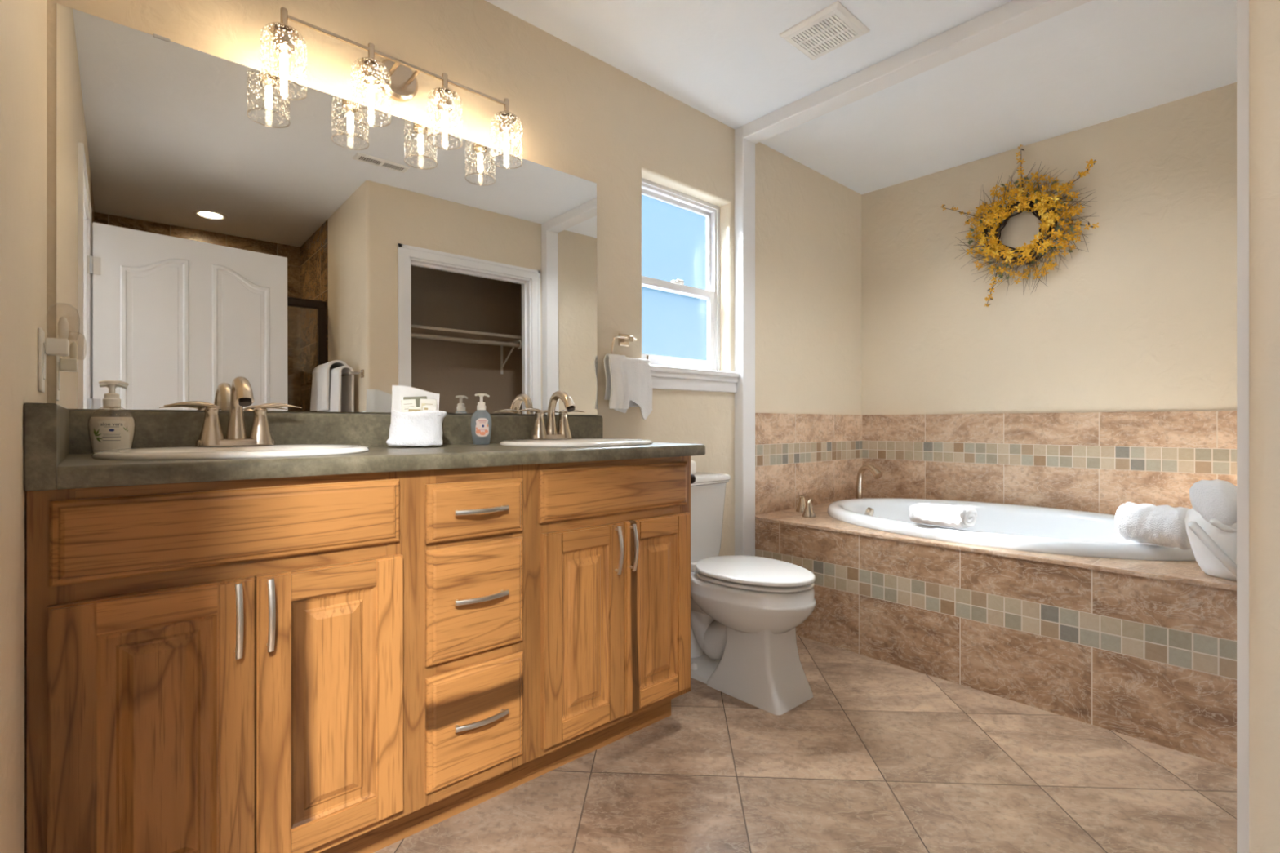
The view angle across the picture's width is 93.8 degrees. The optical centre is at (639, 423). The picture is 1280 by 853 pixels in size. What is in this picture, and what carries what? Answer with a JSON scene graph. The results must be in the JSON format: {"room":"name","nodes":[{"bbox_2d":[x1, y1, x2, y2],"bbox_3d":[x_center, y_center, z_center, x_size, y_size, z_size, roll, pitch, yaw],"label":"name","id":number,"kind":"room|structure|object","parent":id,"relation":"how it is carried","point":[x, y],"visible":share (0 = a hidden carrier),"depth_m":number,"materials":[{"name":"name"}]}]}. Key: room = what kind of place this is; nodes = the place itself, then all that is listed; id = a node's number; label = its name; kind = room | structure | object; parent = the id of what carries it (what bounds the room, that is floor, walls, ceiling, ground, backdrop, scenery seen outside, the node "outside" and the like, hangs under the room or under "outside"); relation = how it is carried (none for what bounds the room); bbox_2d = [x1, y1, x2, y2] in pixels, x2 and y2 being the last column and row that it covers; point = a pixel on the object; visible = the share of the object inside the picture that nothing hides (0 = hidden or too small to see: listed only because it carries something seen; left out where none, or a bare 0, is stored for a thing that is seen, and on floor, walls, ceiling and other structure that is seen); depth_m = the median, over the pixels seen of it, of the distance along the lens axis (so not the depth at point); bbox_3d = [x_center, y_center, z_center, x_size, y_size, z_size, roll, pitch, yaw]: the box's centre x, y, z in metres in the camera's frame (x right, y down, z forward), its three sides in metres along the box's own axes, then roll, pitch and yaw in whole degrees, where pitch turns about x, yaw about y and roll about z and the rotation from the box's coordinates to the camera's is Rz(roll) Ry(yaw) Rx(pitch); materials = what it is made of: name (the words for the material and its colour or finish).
{"room":"bathroom","nodes":[
{"label":"bathroom","id":0,"kind":"room"},
{"bbox_2d":[0,0,47,852],"bbox_3d":[-0.468,-0.230,0.298,0.120,2.439,2.690,0,0,-42],"label":"wall","id":1,"kind":"structure","parent":0,"point":[23,23],"depth_m":0.85,"materials":[{"name":"beige paint"}]},
{"bbox_2d":[37,327,45,393],"bbox_3d":[-1.164,-0.121,1.166,0.008,0.122,0.074,0,0,-42],"label":"outlet plate","id":2,"kind":"object","parent":1,"relation":"attached to","point":[41,334],"visible":0.98,"depth_m":1.14,"materials":[{"name":"white plastic"}]},
{"bbox_2d":[43,342,45,379],"bbox_3d":[-1.162,-0.121,1.167,0.004,0.070,0.032,0,0,-42],"label":"receptacle","id":3,"kind":"object","parent":2,"relation":"attached to","point":[44,353],"depth_m":1.16,"materials":[{"name":"white plastic"}]},
{"bbox_2d":[44,302,79,356],"bbox_3d":[-1.142,-0.185,1.185,0.049,0.103,0.048,0,0,-42],"label":"night light","id":4,"kind":"object","parent":2,"relation":"attached to","point":[60,346],"visible":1,"depth_m":1.17,"materials":[{"name":"white plastic"}]},
{"bbox_2d":[47,0,861,555],"bbox_3d":[0.000,-0.230,2.612,3.915,2.439,0.120,0,0,-42],"label":"wall","id":5,"kind":"structure","parent":0,"point":[581,116],"depth_m":2.43,"materials":[{"name":"beige paint"}]},
{"bbox_2d":[56,3,597,414],"bbox_3d":[-0.742,-0.491,1.852,1.526,0.916,0.011,0,0,-42],"label":"wall mirror","id":6,"kind":"object","parent":5,"relation":"attached to","point":[215,228],"visible":0.84,"depth_m":1.64,"materials":[{"name":"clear mirror"}]},
{"bbox_2d":[69,409,602,453],"bbox_3d":[-0.722,0.020,1.865,1.530,0.100,0.020,0,0,-42],"label":"backsplash","id":7,"kind":"structure","parent":5,"relation":"attached to","point":[153,428],"depth_m":1.68,"materials":[{"name":"grey stone"}]},
{"bbox_2d":[259,7,522,168],"bbox_3d":[-0.702,-0.992,1.792,0.754,0.250,0.158,0,0,-42],"label":"vanity light","id":8,"kind":"object","parent":5,"relation":"attached to","point":[395,77],"visible":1,"depth_m":1.79,"materials":[{"name":"clear glass"}]},
{"bbox_2d":[610,333,648,359],"bbox_3d":[-0.053,-0.305,2.446,0.200,0.126,0.056,0,0,-42],"label":"towel ring","id":9,"kind":"object","parent":5,"relation":"attached to","point":[624,339],"visible":0.8,"depth_m":2.44,"materials":[{"name":"silver metal"}]},
{"bbox_2d":[603,353,652,419],"bbox_3d":[-0.042,-0.144,2.419,0.230,0.258,0.072,0,0,-44],"label":"hand towel","id":10,"kind":"object","parent":9,"relation":"hanging from","point":[628,380],"visible":1,"depth_m":2.38,"materials":[{"name":"white fabric"}]},
{"bbox_2d":[641,177,739,392],"bbox_3d":[0.193,-0.614,2.760,0.657,0.927,0.156,0,0,-42],"label":"window","id":11,"kind":"structure","parent":5,"relation":"in","point":[667,372],"depth_m":2.84,"materials":[{"name":"white paint"}]},
{"bbox_2d":[755,413,862,515],"bbox_3d":[0.970,0.216,3.401,1.156,0.538,0.017,0,0,-42],"label":"trim","id":12,"kind":"structure","parent":5,"relation":"attached to","point":[818,457],"depth_m":3.34,"materials":[{"name":"tile"}]},
{"bbox_2d":[734,0,1092,555],"bbox_3d":[1.115,-0.231,2.304,0.098,2.441,1.834,0,0,-42],"label":"trim","id":13,"kind":"structure","parent":5,"relation":"attached to","point":[1012,17],"depth_m":2.92,"materials":[{"name":"white paint"}]},
{"bbox_2d":[373,635,1236,852],"bbox_3d":[0.120,1.040,0.277,6.950,0.100,3.850,0,0,-42],"label":"floor","id":14,"kind":"structure","parent":0,"point":[883,757],"depth_m":1.62,"materials":[{"name":"tile"}]},
{"bbox_2d":[26,456,690,852],"bbox_3d":[-0.561,0.548,1.633,1.526,0.884,0.578,0,0,-42],"label":"vanity cabinet","id":15,"kind":"object","parent":14,"relation":"on","point":[354,663],"visible":0.98,"depth_m":1.23,"materials":[{"name":"brown wood"}]},
{"bbox_2d":[24,403,705,491],"bbox_3d":[-0.554,0.037,1.654,1.567,0.136,0.559,0,0,-42],"label":"countertop","id":16,"kind":"structure","parent":15,"relation":"on","point":[58,453],"depth_m":1.41,"materials":[{"name":"stone"}]},
{"bbox_2d":[87,380,135,453],"bbox_3d":[-1.191,-0.014,1.351,0.082,0.166,0.050,0,0,-42],"label":"soap bottle","id":17,"kind":"object","parent":16,"relation":"on","point":[105,433],"visible":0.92,"depth_m":1.34,"materials":[{"name":"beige plastic"}]},
{"bbox_2d":[91,444,368,460],"bbox_3d":[-0.898,0.132,1.362,0.516,0.154,0.444,0,0,-42],"label":"sink","id":18,"kind":"object","parent":16,"relation":"in","point":[166,453],"visible":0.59,"depth_m":1.26,"materials":[{"name":"white ceramic"}]},
{"bbox_2d":[164,376,301,446],"bbox_3d":[-1.006,-0.029,1.495,0.215,0.169,0.197,0,0,0],"label":"faucet","id":19,"kind":"object","parent":16,"relation":"on","point":[211,434],"visible":1,"depth_m":1.48,"materials":[{"name":"silver metal"}]},
{"bbox_2d":[386,385,446,446],"bbox_3d":[-0.642,-0.021,1.723,0.163,0.176,0.094,0,0,-20],"label":"pouch","id":20,"kind":"object","parent":16,"relation":"on","point":[420,428],"visible":0.97,"depth_m":1.69,"materials":[{"name":"white fabric"}]},
{"bbox_2d":[400,399,416,412],"bbox_3d":[-0.663,-0.032,1.720,0.045,0.076,0.016,0,0,-22],"label":"packet","id":21,"kind":"object","parent":20,"relation":"in","point":[405,404],"visible":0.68,"depth_m":1.72,"materials":[{"name":"beige paper"}]},
{"bbox_2d":[408,406,421,411],"bbox_3d":[-0.643,-0.028,1.708,0.035,0.038,0.011,0,0,-22],"label":"soap bar","id":22,"kind":"object","parent":20,"relation":"in","point":[410,408],"visible":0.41,"depth_m":1.71,"materials":[{"name":"beige paper"}]},
{"bbox_2d":[403,395,426,407],"bbox_3d":[-0.647,-0.036,1.730,0.068,0.086,0.017,0,0,-22],"label":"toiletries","id":23,"kind":"object","parent":20,"relation":"in","point":[417,398],"visible":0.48,"depth_m":1.73,"materials":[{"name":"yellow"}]},
{"bbox_2d":[419,398,436,410],"bbox_3d":[-0.614,-0.033,1.735,0.048,0.077,0.016,0,0,-22],"label":"packet","id":24,"kind":"object","parent":20,"relation":"in","point":[433,402],"visible":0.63,"depth_m":1.74,"materials":[{"name":"beige paper"}]},
{"bbox_2d":[422,405,436,410],"bbox_3d":[-0.606,-0.030,1.719,0.040,0.042,0.011,0,0,-22],"label":"packet","id":25,"kind":"object","parent":20,"relation":"in","point":[424,407],"visible":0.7,"depth_m":1.72,"materials":[{"name":"white paper"}]},
{"bbox_2d":[471,393,491,444],"bbox_3d":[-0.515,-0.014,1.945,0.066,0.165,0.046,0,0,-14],"label":"soap bottle","id":26,"kind":"object","parent":16,"relation":"on","point":[481,423],"visible":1,"depth_m":1.93,"materials":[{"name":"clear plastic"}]},
{"bbox_2d":[516,391,585,439],"bbox_3d":[-0.311,-0.029,2.122,0.215,0.169,0.197,0,0,0],"label":"faucet","id":27,"kind":"object","parent":16,"relation":"on","point":[539,431],"visible":1,"depth_m":2.10,"materials":[{"name":"silver metal"}]},
{"bbox_2d":[499,438,653,447],"bbox_3d":[-0.205,0.132,1.987,0.516,0.154,0.444,0,0,-42],"label":"sink","id":28,"kind":"object","parent":16,"relation":"in","point":[571,442],"visible":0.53,"depth_m":1.84,"materials":[{"name":"white ceramic"}]},
{"bbox_2d":[690,474,695,484],"bbox_3d":[0.157,0.190,2.027,0.068,0.048,0.048,0,0,-42],"label":"paper holder","id":29,"kind":"object","parent":15,"relation":"attached to","point":[692,477],"visible":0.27,"depth_m":2.03,"materials":[{"name":"brown metal"}]},
{"bbox_2d":[690,460,696,474],"bbox_3d":[0.157,0.189,2.551,0.140,0.062,0.110,0,0,-42],"label":"toilet paper","id":30,"kind":"object","parent":29,"relation":"on","point":[693,465],"visible":0.26,"depth_m":2.54,"materials":[{"name":"white paper"}]},
{"bbox_2d":[690,471,816,715],"bbox_3d":[0.349,0.605,2.339,0.428,0.770,0.723,0,0,-42],"label":"toilet","id":31,"kind":"object","parent":14,"relation":"on","point":[746,611],"visible":0.84,"depth_m":2.16,"materials":[{"name":"white ceramic"}]},
{"bbox_2d":[755,497,1236,768],"bbox_3d":[1.579,0.728,2.723,1.159,0.525,1.828,0,0,-42],"label":"tub surround","id":32,"kind":"object","parent":14,"relation":"on","point":[1144,650],"visible":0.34,"depth_m":2.08,"materials":[{"name":"tile"}]},
{"bbox_2d":[795,494,805,512],"bbox_3d":[0.845,0.420,3.141,0.089,0.090,0.066,0,0,-42],"label":"tub valve","id":33,"kind":"object","parent":32,"relation":"on","point":[801,506],"visible":0.92,"depth_m":3.13,"materials":[{"name":"silver metal"}]},
{"bbox_2d":[801,497,815,517],"bbox_3d":[0.847,0.420,2.982,0.082,0.090,0.066,0,0,-22],"label":"tub valve","id":34,"kind":"object","parent":32,"relation":"on","point":[808,512],"visible":1,"depth_m":2.96,"materials":[{"name":"silver metal"}]},
{"bbox_2d":[856,463,882,498],"bbox_3d":[1.325,0.351,3.481,0.056,0.228,0.199,0,0,-22],"label":"tub faucet","id":35,"kind":"object","parent":32,"relation":"on","point":[877,474],"visible":0.91,"depth_m":3.52,"materials":[{"name":"silver metal"}]},
{"bbox_2d":[826,497,1195,560],"bbox_3d":[1.601,0.656,2.696,1.060,0.478,1.560,0,0,-42],"label":"bathtub","id":36,"kind":"object","parent":32,"relation":"in","point":[1028,528],"visible":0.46,"depth_m":2.76,"materials":[{"name":"white ceramic"}]},
{"bbox_2d":[909,502,977,528],"bbox_3d":[1.232,0.373,2.432,0.169,0.084,0.210,0,0,-42],"label":"folded towel","id":37,"kind":"object","parent":36,"relation":"on","point":[944,515],"visible":1,"depth_m":2.38,"materials":[{"name":"white fabric"}]},
{"bbox_2d":[1114,502,1191,549],"bbox_3d":[1.758,0.345,2.041,0.140,0.140,0.203,0,0,-26],"label":"rolled towel","id":38,"kind":"object","parent":36,"relation":"on","point":[1148,523],"visible":0.96,"depth_m":2.00,"materials":[{"name":"white fabric"}]},
{"bbox_2d":[1184,508,1236,581],"bbox_3d":[1.771,0.359,1.817,0.185,0.213,0.185,0,0,-42],"label":"towel","id":39,"kind":"object","parent":32,"relation":"on","point":[1213,544],"visible":0.51,"depth_m":1.79,"materials":[{"name":"white fabric"}]},
{"bbox_2d":[1189,479,1236,525],"bbox_3d":[1.762,0.245,1.825,0.109,0.146,0.149,0,0,5],"label":"rolled washcloth","id":40,"kind":"object","parent":39,"relation":"in","point":[1216,499],"visible":0.73,"depth_m":1.79,"materials":[{"name":"white fabric"}]},
{"bbox_2d":[484,0,1236,195],"bbox_3d":[0.120,-1.499,0.277,6.950,0.100,3.850,0,0,-42],"label":"ceiling","id":41,"kind":"structure","parent":0,"point":[1094,62],"depth_m":2.42,"materials":[{"name":"paint"}]},
{"bbox_2d":[779,0,870,60],"bbox_3d":[0.682,-1.440,2.216,0.226,0.018,0.238,0,0,-42],"label":"ceiling vent","id":42,"kind":"object","parent":41,"relation":"in","point":[833,26],"visible":1,"depth_m":2.19,"materials":[{"name":"white plastic"}]},
{"bbox_2d":[861,82,1236,414],"bbox_3d":[2.096,-0.230,3.122,0.120,2.439,1.930,0,0,-42],"label":"wall","id":43,"kind":"structure","parent":0,"point":[1144,319],"depth_m":2.95,"materials":[{"name":"beige paint"}]},
{"bbox_2d":[940,144,1098,306],"bbox_3d":[1.942,-1.030,3.117,0.106,0.819,0.726,0,0,-42],"label":"wreath","id":44,"kind":"object","parent":43,"relation":"attached to","point":[1048,228],"visible":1,"depth_m":3.06,"materials":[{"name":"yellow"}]},
{"bbox_2d":[982,214,988,220],"bbox_3d":[1.842,-1.098,3.193,0.036,0.035,0.009,0,0,23],"label":"flower","id":45,"kind":"object","parent":44,"relation":"on","point":[984,217],"depth_m":3.19,"materials":[{"name":"yellow plant"}]},
{"bbox_2d":[983,246,992,253],"bbox_3d":[1.843,-0.913,3.170,0.022,0.036,0.038,0,0,-42],"label":"flower","id":46,"kind":"object","parent":44,"relation":"on","point":[988,251],"depth_m":3.17,"materials":[{"name":"yellow plant"}]},
{"bbox_2d":[986,241,994,248],"bbox_3d":[1.851,-0.941,3.160,0.012,0.033,0.035,0,0,-32],"label":"flower","id":47,"kind":"object","parent":44,"relation":"on","point":[989,243],"depth_m":3.17,"materials":[{"name":"yellow plant"}]},
{"bbox_2d":[990,212,998,218],"bbox_3d":[1.865,-1.092,3.148,0.038,0.038,0.009,0,0,30],"label":"flower","id":48,"kind":"object","parent":44,"relation":"on","point":[992,215],"depth_m":3.15,"materials":[{"name":"yellow plant"}]},
{"bbox_2d":[999,209,1008,217],"bbox_3d":[1.892,-1.093,3.118,0.010,0.040,0.040,0,0,-42],"label":"flower","id":49,"kind":"object","parent":44,"relation":"on","point":[1003,211],"depth_m":3.12,"materials":[{"name":"yellow plant"}]},
{"bbox_2d":[1000,249,1009,257],"bbox_3d":[1.897,-0.878,3.107,0.009,0.041,0.042,0,0,-45],"label":"flower","id":50,"kind":"object","parent":44,"relation":"on","point":[1005,254],"depth_m":3.11,"materials":[{"name":"yellow plant"}]},
{"bbox_2d":[1004,255,1013,262],"bbox_3d":[1.907,-0.850,3.097,0.039,0.038,0.009,0,0,8],"label":"flower","id":51,"kind":"object","parent":44,"relation":"on","point":[1007,256],"depth_m":3.10,"materials":[{"name":"yellow plant"}]},
{"bbox_2d":[1010,187,1017,195],"bbox_3d":[1.924,-1.190,3.077,0.033,0.032,0.011,0,0,28],"label":"flower","id":52,"kind":"object","parent":44,"relation":"on","point":[1015,189],"depth_m":3.08,"materials":[{"name":"yellow plant"}]},
{"bbox_2d":[1014,203,1023,211],"bbox_3d":[1.946,-1.110,3.074,0.039,0.038,0.009,0,0,32],"label":"flower","id":53,"kind":"object","parent":44,"relation":"on","point":[1018,205],"depth_m":3.08,"materials":[{"name":"yellow plant"}]},
{"bbox_2d":[1021,242,1030,248],"bbox_3d":[1.960,-0.899,3.043,0.037,0.036,0.014,0,0,10],"label":"flower","id":54,"kind":"object","parent":44,"relation":"on","point":[1028,245],"depth_m":3.04,"materials":[{"name":"yellow plant"}]},
{"bbox_2d":[1031,235,1040,243],"bbox_3d":[1.994,-0.927,3.011,0.039,0.038,0.010,0,0,3],"label":"flower","id":55,"kind":"object","parent":44,"relation":"on","point":[1033,241],"depth_m":3.01,"materials":[{"name":"yellow plant"}]},
{"bbox_2d":[1033,203,1040,210],"bbox_3d":[1.995,-1.086,3.006,0.032,0.030,0.013,0,0,44],"label":"flower","id":56,"kind":"object","parent":44,"relation":"on","point":[1038,206],"depth_m":3.01,"materials":[{"name":"yellow plant"}]},
{"bbox_2d":[1033,246,1042,253],"bbox_3d":[1.996,-0.869,3.002,0.036,0.035,0.013,0,0,14],"label":"flower","id":57,"kind":"object","parent":44,"relation":"on","point":[1037,247],"depth_m":3.00,"materials":[{"name":"yellow plant"}]},
{"bbox_2d":[1041,193,1048,199],"bbox_3d":[2.013,-1.129,2.977,0.032,0.030,0.012,0,0,12],"label":"flower","id":58,"kind":"object","parent":44,"relation":"on","point":[1044,196],"depth_m":2.98,"materials":[{"name":"yellow plant"}]},
{"bbox_2d":[1044,215,1052,223],"bbox_3d":[2.024,-1.011,2.968,0.040,0.038,0.013,0,0,30],"label":"flower","id":59,"kind":"object","parent":44,"relation":"on","point":[1046,217],"depth_m":2.97,"materials":[{"name":"yellow plant"}]},
{"bbox_2d":[1047,219,1054,226],"bbox_3d":[2.031,-0.992,2.958,0.008,0.032,0.032,0,0,-42],"label":"flower","id":60,"kind":"object","parent":44,"relation":"on","point":[1050,223],"depth_m":2.96,"materials":[{"name":"yellow plant"}]},
{"bbox_2d":[1047,228,1055,237],"bbox_3d":[2.037,-0.941,2.957,0.042,0.040,0.013,0,0,21],"label":"flower","id":61,"kind":"object","parent":44,"relation":"on","point":[1052,231],"depth_m":2.96,"materials":[{"name":"yellow plant"}]},
{"bbox_2d":[1050,195,1059,203],"bbox_3d":[2.046,-1.104,2.950,0.038,0.038,0.008,0,0,12],"label":"flower","id":62,"kind":"object","parent":44,"relation":"on","point":[1054,197],"depth_m":2.96,"materials":[{"name":"yellow plant"}]},
{"bbox_2d":[1053,203,1061,210],"bbox_3d":[2.052,-1.063,2.946,0.037,0.037,0.007,0,0,17],"label":"flower","id":63,"kind":"object","parent":44,"relation":"on","point":[1057,206],"depth_m":2.95,"materials":[{"name":"yellow plant"}]},
{"bbox_2d":[1055,229,1062,237],"bbox_3d":[2.056,-0.933,2.941,0.028,0.034,0.038,0,0,-42],"label":"flower","id":64,"kind":"object","parent":44,"relation":"on","point":[1060,233],"depth_m":2.94,"materials":[{"name":"yellow plant"}]},
{"bbox_2d":[862,410,1236,515],"bbox_3d":[2.015,0.216,3.116,0.017,0.538,1.830,0,0,-42],"label":"tile backsplash","id":65,"kind":"structure","parent":43,"relation":"attached to","point":[1095,462],"depth_m":3.03,"materials":[{"name":"beige tile"}]},
{"bbox_2d":[1248,0,1279,852],"bbox_3d":[2.014,-0.230,1.304,2.477,2.439,0.860,0,0,-42],"label":"wall","id":66,"kind":"structure","parent":0,"point":[1264,15],"depth_m":0.78,"materials":[{"name":"beige paint"}]},
{"bbox_2d":[1236,0,1248,852],"bbox_3d":[1.337,-0.058,1.212,0.992,2.096,0.130,0,0,-42],"label":"trim","id":67,"kind":"structure","parent":66,"relation":"attached to","point":[1242,6],"depth_m":0.92,"materials":[{"name":"white paint"}]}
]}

